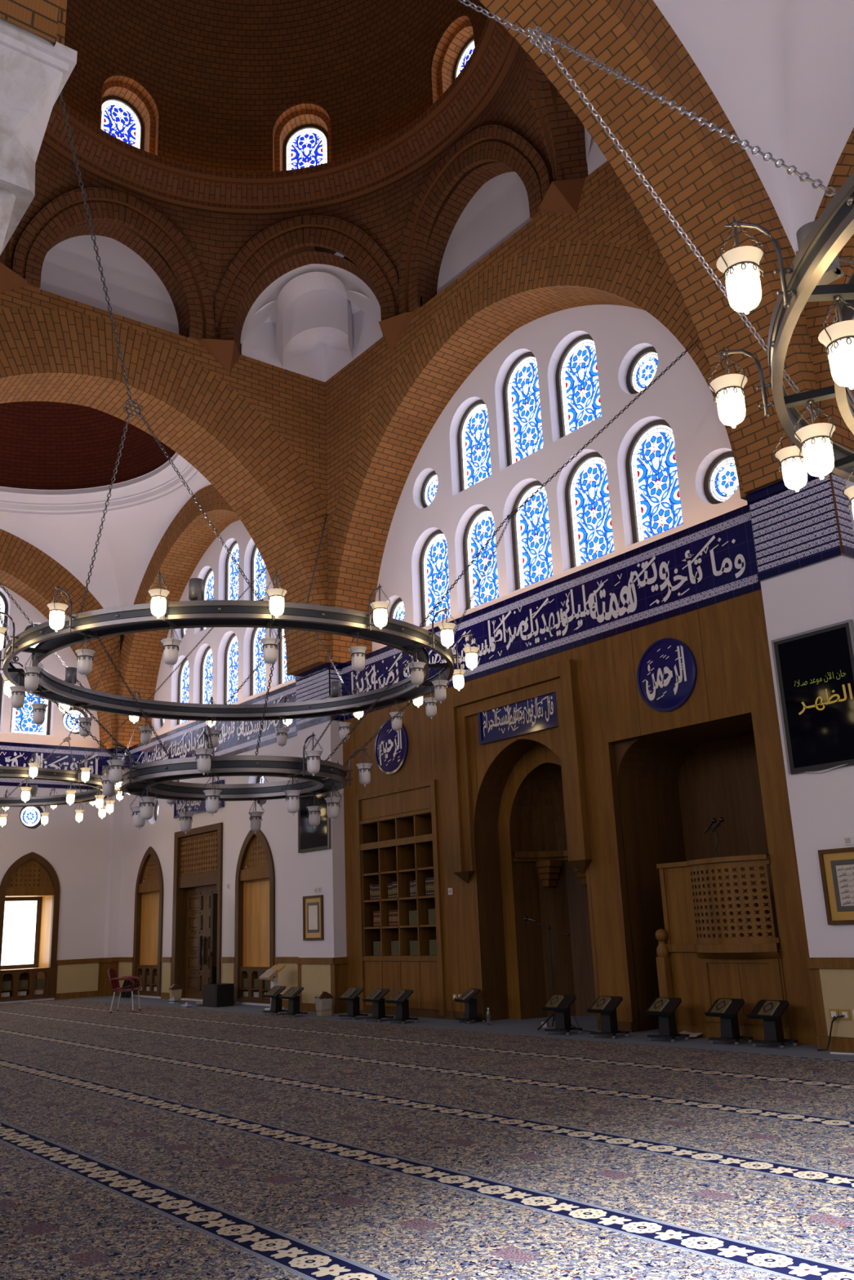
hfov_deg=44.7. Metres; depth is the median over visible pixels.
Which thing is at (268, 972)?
open book
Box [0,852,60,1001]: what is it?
arched window
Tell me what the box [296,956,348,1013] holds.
dado
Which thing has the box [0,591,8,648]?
window
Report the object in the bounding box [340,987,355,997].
book
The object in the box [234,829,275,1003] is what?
arched window
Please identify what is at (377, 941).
book
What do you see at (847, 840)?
light switch
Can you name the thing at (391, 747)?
roundel
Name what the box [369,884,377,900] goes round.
book
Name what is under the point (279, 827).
wall
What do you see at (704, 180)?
brick arch
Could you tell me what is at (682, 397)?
wall
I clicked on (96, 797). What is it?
ring chandelier
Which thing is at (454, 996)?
wall socket
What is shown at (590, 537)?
window
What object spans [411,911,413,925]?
book
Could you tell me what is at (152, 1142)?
carpet
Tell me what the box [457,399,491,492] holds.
window
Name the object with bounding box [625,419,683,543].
window
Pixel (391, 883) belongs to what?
book
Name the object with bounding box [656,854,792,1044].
pulpit
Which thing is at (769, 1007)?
book
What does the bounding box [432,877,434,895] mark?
book
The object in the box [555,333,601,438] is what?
window
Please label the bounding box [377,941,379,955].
book
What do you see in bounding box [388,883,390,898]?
book
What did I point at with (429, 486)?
window
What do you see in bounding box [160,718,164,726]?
window
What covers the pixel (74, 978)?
dado
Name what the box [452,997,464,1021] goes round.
power cable
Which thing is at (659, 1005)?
book
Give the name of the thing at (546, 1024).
box
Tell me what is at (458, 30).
dome window reveal
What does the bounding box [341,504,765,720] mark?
frieze
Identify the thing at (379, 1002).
book stand
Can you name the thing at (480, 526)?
window
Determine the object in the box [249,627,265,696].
window
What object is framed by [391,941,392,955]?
book
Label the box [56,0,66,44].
brick pier
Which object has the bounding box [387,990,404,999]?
book
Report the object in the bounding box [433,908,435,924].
book
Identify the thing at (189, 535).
brick arch
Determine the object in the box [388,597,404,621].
window
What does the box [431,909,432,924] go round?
book
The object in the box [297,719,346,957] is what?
pier
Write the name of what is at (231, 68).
dome
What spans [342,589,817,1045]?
wall
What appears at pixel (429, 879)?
book
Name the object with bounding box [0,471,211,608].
pendentive
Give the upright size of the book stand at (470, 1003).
0.513 m
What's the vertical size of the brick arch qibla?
6.410 m
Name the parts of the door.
handle, handle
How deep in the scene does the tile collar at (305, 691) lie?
21.56 m
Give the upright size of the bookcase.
3.970 m
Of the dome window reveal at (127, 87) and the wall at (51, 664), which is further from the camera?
the wall at (51, 664)
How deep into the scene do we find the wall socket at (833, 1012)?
11.70 m
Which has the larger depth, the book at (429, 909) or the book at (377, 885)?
the book at (377, 885)
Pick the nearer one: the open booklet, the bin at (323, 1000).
the open booklet
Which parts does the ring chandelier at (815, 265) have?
chain, flower plate, chain, chain, lamp shade, lamp shade, lamp shade, lamp shade, chain, lamp shade, lamp shade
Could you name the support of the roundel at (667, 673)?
attached to the wall at (727, 640)
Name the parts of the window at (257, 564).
frame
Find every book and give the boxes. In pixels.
[258,968,277,978]
[266,986,280,995]
[284,987,299,996]
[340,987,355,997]
[364,989,381,999]
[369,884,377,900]
[374,884,376,899]
[375,911,377,926]
[375,941,377,955]
[377,884,378,899]
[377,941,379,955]
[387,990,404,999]
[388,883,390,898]
[388,910,390,926]
[391,883,392,898]
[391,910,392,925]
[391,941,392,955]
[393,881,395,897]
[393,910,395,925]
[393,941,395,955]
[395,881,396,897]
[395,910,397,925]
[395,941,397,955]
[408,911,410,925]
[409,880,412,897]
[409,940,413,955]
[411,880,413,897]
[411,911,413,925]
[412,940,415,955]
[413,880,416,896]
[413,911,415,924]
[414,940,417,955]
[425,877,427,895]
[426,877,429,895]
[428,877,431,895]
[429,909,431,924]
[429,939,431,955]
[430,877,432,895]
[430,939,432,955]
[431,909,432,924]
[431,939,433,955]
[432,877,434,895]
[432,939,435,955]
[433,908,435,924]
[434,939,436,955]
[457,988,473,999]
[545,995,564,1007]
[591,996,611,1009]
[648,997,669,1011]
[710,999,732,1013]
[757,1000,780,1015]
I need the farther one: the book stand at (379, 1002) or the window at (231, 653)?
the window at (231, 653)
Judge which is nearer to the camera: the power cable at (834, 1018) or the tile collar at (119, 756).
the power cable at (834, 1018)
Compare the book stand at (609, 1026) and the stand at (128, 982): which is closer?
the book stand at (609, 1026)
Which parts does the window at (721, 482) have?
stained glass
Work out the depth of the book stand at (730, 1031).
12.67 m
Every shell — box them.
[35,79,853,1000]
[59,13,526,354]
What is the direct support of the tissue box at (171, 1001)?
on the floor
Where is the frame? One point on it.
(561, 677)
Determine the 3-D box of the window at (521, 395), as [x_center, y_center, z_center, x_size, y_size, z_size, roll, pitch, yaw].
[1.862,-4.302,19.298,0.100,2.190,1.164,9,-19,-37]
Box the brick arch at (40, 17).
[0,0,60,45]
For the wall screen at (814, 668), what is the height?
1.706 m
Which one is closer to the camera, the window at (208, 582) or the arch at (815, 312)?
the arch at (815, 312)
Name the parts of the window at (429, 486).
stained glass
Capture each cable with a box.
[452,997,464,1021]
[817,1014,844,1050]
[830,1052,853,1055]
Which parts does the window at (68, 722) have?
stained glass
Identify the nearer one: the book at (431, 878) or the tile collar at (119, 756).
the book at (431, 878)
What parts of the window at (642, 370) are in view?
stained glass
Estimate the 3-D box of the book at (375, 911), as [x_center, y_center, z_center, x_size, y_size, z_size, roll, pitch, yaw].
[-0.883,5.240,19.532,0.172,0.281,0.033,9,-19,-37]
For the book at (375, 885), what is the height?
0.271 m
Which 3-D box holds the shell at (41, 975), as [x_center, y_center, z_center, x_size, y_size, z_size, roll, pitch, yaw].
[-2.887,-3.901,16.414,15.000,20.500,36.600,9,-19,-37]
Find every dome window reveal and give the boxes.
[98,73,159,155]
[272,101,331,171]
[429,14,473,103]
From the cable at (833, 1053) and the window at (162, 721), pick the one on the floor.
the cable at (833, 1053)
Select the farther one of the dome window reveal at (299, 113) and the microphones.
the dome window reveal at (299, 113)
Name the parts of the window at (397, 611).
stained glass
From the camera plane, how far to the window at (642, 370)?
17.09 m
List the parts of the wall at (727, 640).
skirting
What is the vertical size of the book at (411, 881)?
0.281 m
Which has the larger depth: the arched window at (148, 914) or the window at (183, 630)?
the window at (183, 630)
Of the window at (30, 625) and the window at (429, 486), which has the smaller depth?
the window at (429, 486)
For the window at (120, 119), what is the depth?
21.68 m
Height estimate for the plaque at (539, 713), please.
0.650 m
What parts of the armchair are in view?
leg, backrest, leg, armrest, seat, leg, armrest, leg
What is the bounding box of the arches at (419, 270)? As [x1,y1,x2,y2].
[0,52,588,352]
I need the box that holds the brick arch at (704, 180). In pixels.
[478,0,822,494]
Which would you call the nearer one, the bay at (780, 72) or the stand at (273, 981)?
the bay at (780, 72)
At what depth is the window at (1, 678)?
29.53 m
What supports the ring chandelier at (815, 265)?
hanging from the bay at (780, 72)
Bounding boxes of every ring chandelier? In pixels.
[0,90,700,834]
[0,567,266,826]
[457,0,853,517]
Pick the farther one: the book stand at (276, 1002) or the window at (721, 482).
the book stand at (276, 1002)
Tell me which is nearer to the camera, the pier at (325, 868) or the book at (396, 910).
the book at (396, 910)
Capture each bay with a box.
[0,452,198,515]
[653,0,853,255]
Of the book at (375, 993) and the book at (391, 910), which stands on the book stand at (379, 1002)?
the book at (375, 993)
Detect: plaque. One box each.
[173,779,224,818]
[477,691,558,744]
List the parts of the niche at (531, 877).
cornice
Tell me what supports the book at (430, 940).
on the bookcase
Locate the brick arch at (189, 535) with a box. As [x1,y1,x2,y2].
[116,484,329,748]
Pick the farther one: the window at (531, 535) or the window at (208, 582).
the window at (208, 582)
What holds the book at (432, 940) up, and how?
on the bookcase
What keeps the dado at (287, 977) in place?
attached to the wall at (279, 827)
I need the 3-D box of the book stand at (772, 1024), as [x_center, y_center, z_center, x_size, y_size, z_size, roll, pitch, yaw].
[4.071,4.528,12.265,0.360,0.513,0.420,9,-19,-37]
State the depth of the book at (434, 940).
18.01 m
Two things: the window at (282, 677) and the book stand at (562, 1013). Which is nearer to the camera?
the book stand at (562, 1013)
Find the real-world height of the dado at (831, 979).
1.000 m
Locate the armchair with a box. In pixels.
[107,968,142,1013]
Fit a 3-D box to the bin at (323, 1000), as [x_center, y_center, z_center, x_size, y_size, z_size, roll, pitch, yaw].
[-1.904,6.724,19.229,0.270,0.415,0.296,5,-17,-25]
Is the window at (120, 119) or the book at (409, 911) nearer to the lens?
the book at (409, 911)
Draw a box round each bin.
[168,983,182,1002]
[315,991,333,1016]
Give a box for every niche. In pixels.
[474,738,596,1021]
[608,712,780,1031]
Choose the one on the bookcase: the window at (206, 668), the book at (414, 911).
the book at (414, 911)
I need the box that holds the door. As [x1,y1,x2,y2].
[170,822,222,999]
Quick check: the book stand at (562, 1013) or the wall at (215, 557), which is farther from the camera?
the wall at (215, 557)
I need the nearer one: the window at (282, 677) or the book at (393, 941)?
the book at (393, 941)
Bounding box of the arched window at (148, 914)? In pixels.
[132,846,163,995]
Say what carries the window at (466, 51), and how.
attached to the dome window reveal at (458, 30)
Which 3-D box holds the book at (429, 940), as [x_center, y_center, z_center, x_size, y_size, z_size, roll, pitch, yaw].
[0.120,5.378,18.172,0.171,0.261,0.034,9,-19,-37]
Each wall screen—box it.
[297,760,331,853]
[771,619,853,774]
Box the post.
[655,920,700,1033]
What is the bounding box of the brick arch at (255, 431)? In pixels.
[0,285,328,675]
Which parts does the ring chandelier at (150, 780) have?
lamp shade, chain, lamp shade, lamp shade, lamp shade, lamp shade, chain, lamp shade, lamp shade, chain, lamp shade, lamp shade, chain, chain, lamp shade, chain, lamp shade, chain, flower plate, lamp shade, lamp shade, lamp shade, lamp shade, lamp shade, lamp shade, lamp shade, lamp shade, chain, lamp shade, lamp shade, lamp shade, chain, lamp shade, lamp shade, chain, lamp shade, chain, lamp shade, lamp shade, lamp shade, lamp shade, lamp shade, lamp shade, lamp shade, chain, chain, lamp shade, chain, lamp shade, lamp shade, lamp shade, lamp shade, lamp shade, chain, lamp shade, chain, lamp shade, lamp shade, lamp shade, lamp shade, lamp shade, lamp shade, lamp shade, chain, lamp shade, chain, flower plate, chain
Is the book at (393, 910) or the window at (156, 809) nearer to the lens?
the book at (393, 910)
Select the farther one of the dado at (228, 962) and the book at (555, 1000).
the dado at (228, 962)
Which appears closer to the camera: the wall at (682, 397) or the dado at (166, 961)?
the wall at (682, 397)
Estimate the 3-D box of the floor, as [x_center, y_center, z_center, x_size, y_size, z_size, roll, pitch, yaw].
[-9.823,3.865,6.750,34.500,0.001,44.000,9,-19,-37]
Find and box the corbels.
[0,177,585,373]
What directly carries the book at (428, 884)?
on the bookcase
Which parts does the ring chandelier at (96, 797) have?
lamp shade, lamp shade, lamp shade, chain, lamp shade, lamp shade, chain, lamp shade, lamp shade, chain, lamp shade, lamp shade, chain, lamp shade, lamp shade, lamp shade, chain, chain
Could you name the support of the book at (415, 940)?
on the bookcase
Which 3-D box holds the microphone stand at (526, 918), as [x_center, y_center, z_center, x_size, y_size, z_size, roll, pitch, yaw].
[1.925,4.835,15.144,0.524,1.593,1.464,9,-19,-37]
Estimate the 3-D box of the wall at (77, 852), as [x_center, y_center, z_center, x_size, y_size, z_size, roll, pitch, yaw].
[-21.083,5.076,20.174,31.000,5.620,0.240,9,-19,-37]
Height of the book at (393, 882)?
0.301 m
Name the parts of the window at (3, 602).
stained glass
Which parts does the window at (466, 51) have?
stained glass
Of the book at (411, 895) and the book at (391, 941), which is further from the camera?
the book at (391, 941)
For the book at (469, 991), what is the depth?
16.71 m
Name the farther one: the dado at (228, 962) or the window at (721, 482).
the dado at (228, 962)
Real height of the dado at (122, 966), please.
1.000 m
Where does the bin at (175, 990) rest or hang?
on the floor
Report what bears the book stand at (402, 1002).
on the floor
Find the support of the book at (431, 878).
on the bookcase
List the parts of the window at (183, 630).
frame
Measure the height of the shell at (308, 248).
10.600 m
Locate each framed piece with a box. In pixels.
[302,894,324,940]
[817,847,853,924]
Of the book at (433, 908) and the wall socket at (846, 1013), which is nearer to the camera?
the wall socket at (846, 1013)
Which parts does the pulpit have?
panel, frame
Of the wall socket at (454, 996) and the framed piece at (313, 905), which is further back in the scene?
the framed piece at (313, 905)
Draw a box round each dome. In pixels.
[0,400,175,489]
[57,0,488,172]
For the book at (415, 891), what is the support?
on the bookcase
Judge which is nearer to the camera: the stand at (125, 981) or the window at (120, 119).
the window at (120, 119)
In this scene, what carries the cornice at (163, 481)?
attached to the pendentive
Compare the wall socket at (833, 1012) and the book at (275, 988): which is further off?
the book at (275, 988)
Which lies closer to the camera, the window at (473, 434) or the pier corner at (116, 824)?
the window at (473, 434)
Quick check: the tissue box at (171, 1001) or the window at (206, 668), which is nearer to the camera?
the tissue box at (171, 1001)
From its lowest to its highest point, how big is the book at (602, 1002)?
0.163 m
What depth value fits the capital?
7.04 m
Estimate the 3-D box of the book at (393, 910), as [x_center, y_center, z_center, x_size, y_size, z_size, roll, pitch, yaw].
[-0.530,5.106,19.093,0.172,0.281,0.035,9,-19,-37]
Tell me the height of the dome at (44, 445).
3.600 m
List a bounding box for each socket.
[452,993,457,999]
[828,1008,839,1019]
[840,1008,851,1020]
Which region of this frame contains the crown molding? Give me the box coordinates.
[42,13,519,213]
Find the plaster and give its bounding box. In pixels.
[39,127,607,382]
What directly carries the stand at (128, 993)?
on the floor
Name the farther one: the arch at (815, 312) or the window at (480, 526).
the window at (480, 526)
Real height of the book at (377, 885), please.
0.271 m
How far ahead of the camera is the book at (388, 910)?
19.16 m
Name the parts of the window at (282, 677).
frame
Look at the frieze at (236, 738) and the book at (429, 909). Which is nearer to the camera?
the book at (429, 909)
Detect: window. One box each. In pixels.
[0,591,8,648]
[0,673,2,718]
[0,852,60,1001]
[9,691,51,734]
[19,806,43,828]
[24,624,38,648]
[62,706,87,733]
[100,95,144,150]
[154,800,158,821]
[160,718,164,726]
[177,657,189,724]
[181,628,186,638]
[200,568,213,631]
[200,645,212,703]
[223,632,238,704]
[225,540,239,599]
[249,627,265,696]
[250,544,266,600]
[256,776,263,783]
[278,628,295,684]
[282,124,328,170]
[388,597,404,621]
[419,529,450,627]
[420,471,437,507]
[452,35,474,81]
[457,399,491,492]
[462,506,498,609]
[502,351,542,466]
[511,480,552,591]
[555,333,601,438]
[564,452,613,568]
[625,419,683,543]
[626,346,657,394]
[703,451,738,504]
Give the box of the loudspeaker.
[195,893,233,1007]
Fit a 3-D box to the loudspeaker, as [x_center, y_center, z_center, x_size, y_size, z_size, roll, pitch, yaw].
[-4.697,6.862,23.069,0.509,2.410,0.870,9,-19,-37]
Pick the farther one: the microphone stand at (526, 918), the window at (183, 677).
the window at (183, 677)
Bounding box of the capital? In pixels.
[0,17,77,254]
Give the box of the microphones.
[703,817,724,857]
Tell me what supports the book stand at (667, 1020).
on the floor
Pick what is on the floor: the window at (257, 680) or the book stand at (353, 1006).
the book stand at (353, 1006)
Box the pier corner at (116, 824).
[104,792,124,957]
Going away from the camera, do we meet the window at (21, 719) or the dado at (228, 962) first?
the dado at (228, 962)
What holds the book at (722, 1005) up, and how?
on the book stand at (730, 1031)
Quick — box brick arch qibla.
[324,160,781,663]
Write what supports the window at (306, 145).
attached to the dome window reveal at (299, 113)
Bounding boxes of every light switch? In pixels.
[448,888,453,894]
[843,835,853,845]
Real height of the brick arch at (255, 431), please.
6.410 m
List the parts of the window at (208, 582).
stained glass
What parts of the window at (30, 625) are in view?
frame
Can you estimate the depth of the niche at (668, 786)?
15.30 m
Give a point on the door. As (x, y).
(197, 853)
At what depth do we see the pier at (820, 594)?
12.33 m
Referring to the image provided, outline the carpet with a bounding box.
[0,999,853,1279]
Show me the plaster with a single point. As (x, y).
(304, 322)
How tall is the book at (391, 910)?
0.281 m
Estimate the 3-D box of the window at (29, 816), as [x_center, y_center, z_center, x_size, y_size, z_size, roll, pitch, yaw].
[-10.916,4.852,28.583,0.720,0.720,0.100,9,-19,-37]
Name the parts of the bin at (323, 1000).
lid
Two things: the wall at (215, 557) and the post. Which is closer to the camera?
the post
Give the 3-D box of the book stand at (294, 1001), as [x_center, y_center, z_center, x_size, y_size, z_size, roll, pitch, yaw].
[-2.471,6.691,19.204,0.360,0.513,0.420,11,-20,-40]
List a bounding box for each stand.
[118,980,127,997]
[121,980,130,997]
[124,978,136,997]
[258,964,285,1010]
[262,986,288,1015]
[279,986,307,1017]
[337,987,368,1019]
[362,988,393,1022]
[384,989,417,1024]
[453,987,486,1023]
[524,916,594,1031]
[542,994,582,1035]
[586,995,629,1039]
[643,997,689,1042]
[704,998,752,1045]
[746,999,797,1048]
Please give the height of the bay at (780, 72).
3.662 m
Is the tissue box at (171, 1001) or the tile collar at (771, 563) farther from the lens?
the tissue box at (171, 1001)
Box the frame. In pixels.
[444,658,592,883]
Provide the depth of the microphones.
13.52 m
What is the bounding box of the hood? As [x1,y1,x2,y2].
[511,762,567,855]
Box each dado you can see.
[54,957,103,999]
[102,956,133,996]
[160,956,171,999]
[220,956,235,1004]
[274,956,298,1008]
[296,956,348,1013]
[805,956,853,1052]
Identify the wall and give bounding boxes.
[0,585,99,748]
[0,786,111,1003]
[118,735,298,1006]
[151,520,330,738]
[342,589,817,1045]
[372,304,786,651]
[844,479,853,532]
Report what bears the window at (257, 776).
in the wall at (279, 827)
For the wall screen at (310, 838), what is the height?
1.720 m
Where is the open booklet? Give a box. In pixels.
[679,1031,702,1037]
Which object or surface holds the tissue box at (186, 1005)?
on the floor
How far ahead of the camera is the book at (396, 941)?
18.87 m
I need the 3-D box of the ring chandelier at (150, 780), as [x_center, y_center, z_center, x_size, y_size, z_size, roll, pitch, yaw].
[-2.650,-1.032,14.540,9.501,7.151,10.217,9,-19,-37]
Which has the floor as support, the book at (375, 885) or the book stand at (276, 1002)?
the book stand at (276, 1002)
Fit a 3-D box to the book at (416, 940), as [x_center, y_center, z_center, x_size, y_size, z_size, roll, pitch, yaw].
[-0.135,5.480,18.487,0.171,0.251,0.034,9,-19,-37]
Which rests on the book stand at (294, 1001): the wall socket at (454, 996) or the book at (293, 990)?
the book at (293, 990)
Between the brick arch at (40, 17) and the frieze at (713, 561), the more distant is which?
the frieze at (713, 561)
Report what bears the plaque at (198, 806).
attached to the wall at (279, 827)
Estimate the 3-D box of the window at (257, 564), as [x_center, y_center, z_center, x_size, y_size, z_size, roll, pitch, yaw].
[-4.229,-1.812,26.840,0.100,1.840,1.164,9,-19,-37]
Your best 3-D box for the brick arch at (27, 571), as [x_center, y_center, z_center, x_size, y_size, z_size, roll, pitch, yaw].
[-13.154,-0.371,28.350,9.500,6.207,0.950,9,-19,-37]
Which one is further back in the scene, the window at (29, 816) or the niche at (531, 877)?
the window at (29, 816)
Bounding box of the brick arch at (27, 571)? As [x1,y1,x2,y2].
[0,528,119,749]
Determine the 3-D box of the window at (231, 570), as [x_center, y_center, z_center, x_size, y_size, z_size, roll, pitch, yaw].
[-5.121,-1.644,27.987,0.100,2.190,1.164,9,-19,-37]
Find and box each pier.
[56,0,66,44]
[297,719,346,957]
[760,553,853,957]
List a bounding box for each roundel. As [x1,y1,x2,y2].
[374,719,408,774]
[636,638,697,711]
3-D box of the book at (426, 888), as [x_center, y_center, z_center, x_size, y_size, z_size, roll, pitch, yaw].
[0.057,4.388,18.470,0.172,0.311,0.048,9,-19,-37]
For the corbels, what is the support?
attached to the brick arch qibla
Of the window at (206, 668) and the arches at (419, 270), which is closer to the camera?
the arches at (419, 270)
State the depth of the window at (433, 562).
20.91 m
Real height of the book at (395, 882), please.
0.301 m
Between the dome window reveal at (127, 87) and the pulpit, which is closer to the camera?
the pulpit
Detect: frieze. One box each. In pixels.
[0,741,111,790]
[124,681,297,768]
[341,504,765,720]
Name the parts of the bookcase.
cupboard door, cupboard door, header panel, shelf, shelf, shelf, shelf, cupboard door, cupboard door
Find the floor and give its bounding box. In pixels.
[66,995,853,1061]
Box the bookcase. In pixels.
[355,779,445,1016]
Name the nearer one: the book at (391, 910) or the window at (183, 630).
the book at (391, 910)
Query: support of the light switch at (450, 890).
attached to the wall at (727, 640)
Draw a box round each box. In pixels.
[168,996,177,1003]
[181,1002,191,1008]
[541,1021,549,1026]
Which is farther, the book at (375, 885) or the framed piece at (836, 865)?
the book at (375, 885)
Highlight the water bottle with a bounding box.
[486,1007,490,1024]
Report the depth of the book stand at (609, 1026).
13.83 m
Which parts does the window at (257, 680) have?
frame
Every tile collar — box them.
[111,748,125,787]
[295,662,342,731]
[745,471,853,582]
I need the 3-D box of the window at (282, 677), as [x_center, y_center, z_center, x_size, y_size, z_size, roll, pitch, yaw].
[-3.252,0.092,25.128,0.100,1.990,1.164,9,-19,-37]
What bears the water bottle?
on the floor
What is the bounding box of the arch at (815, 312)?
[804,128,853,452]
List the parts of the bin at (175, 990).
lid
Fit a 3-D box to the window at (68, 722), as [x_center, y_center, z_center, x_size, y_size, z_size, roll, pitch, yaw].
[-10.418,2.399,30.657,0.840,0.840,0.100,9,-19,-37]
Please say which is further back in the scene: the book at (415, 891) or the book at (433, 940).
the book at (415, 891)
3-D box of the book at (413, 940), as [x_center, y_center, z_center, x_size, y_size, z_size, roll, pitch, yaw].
[-0.227,5.515,18.603,0.171,0.251,0.034,9,-19,-37]
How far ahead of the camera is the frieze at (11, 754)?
28.98 m

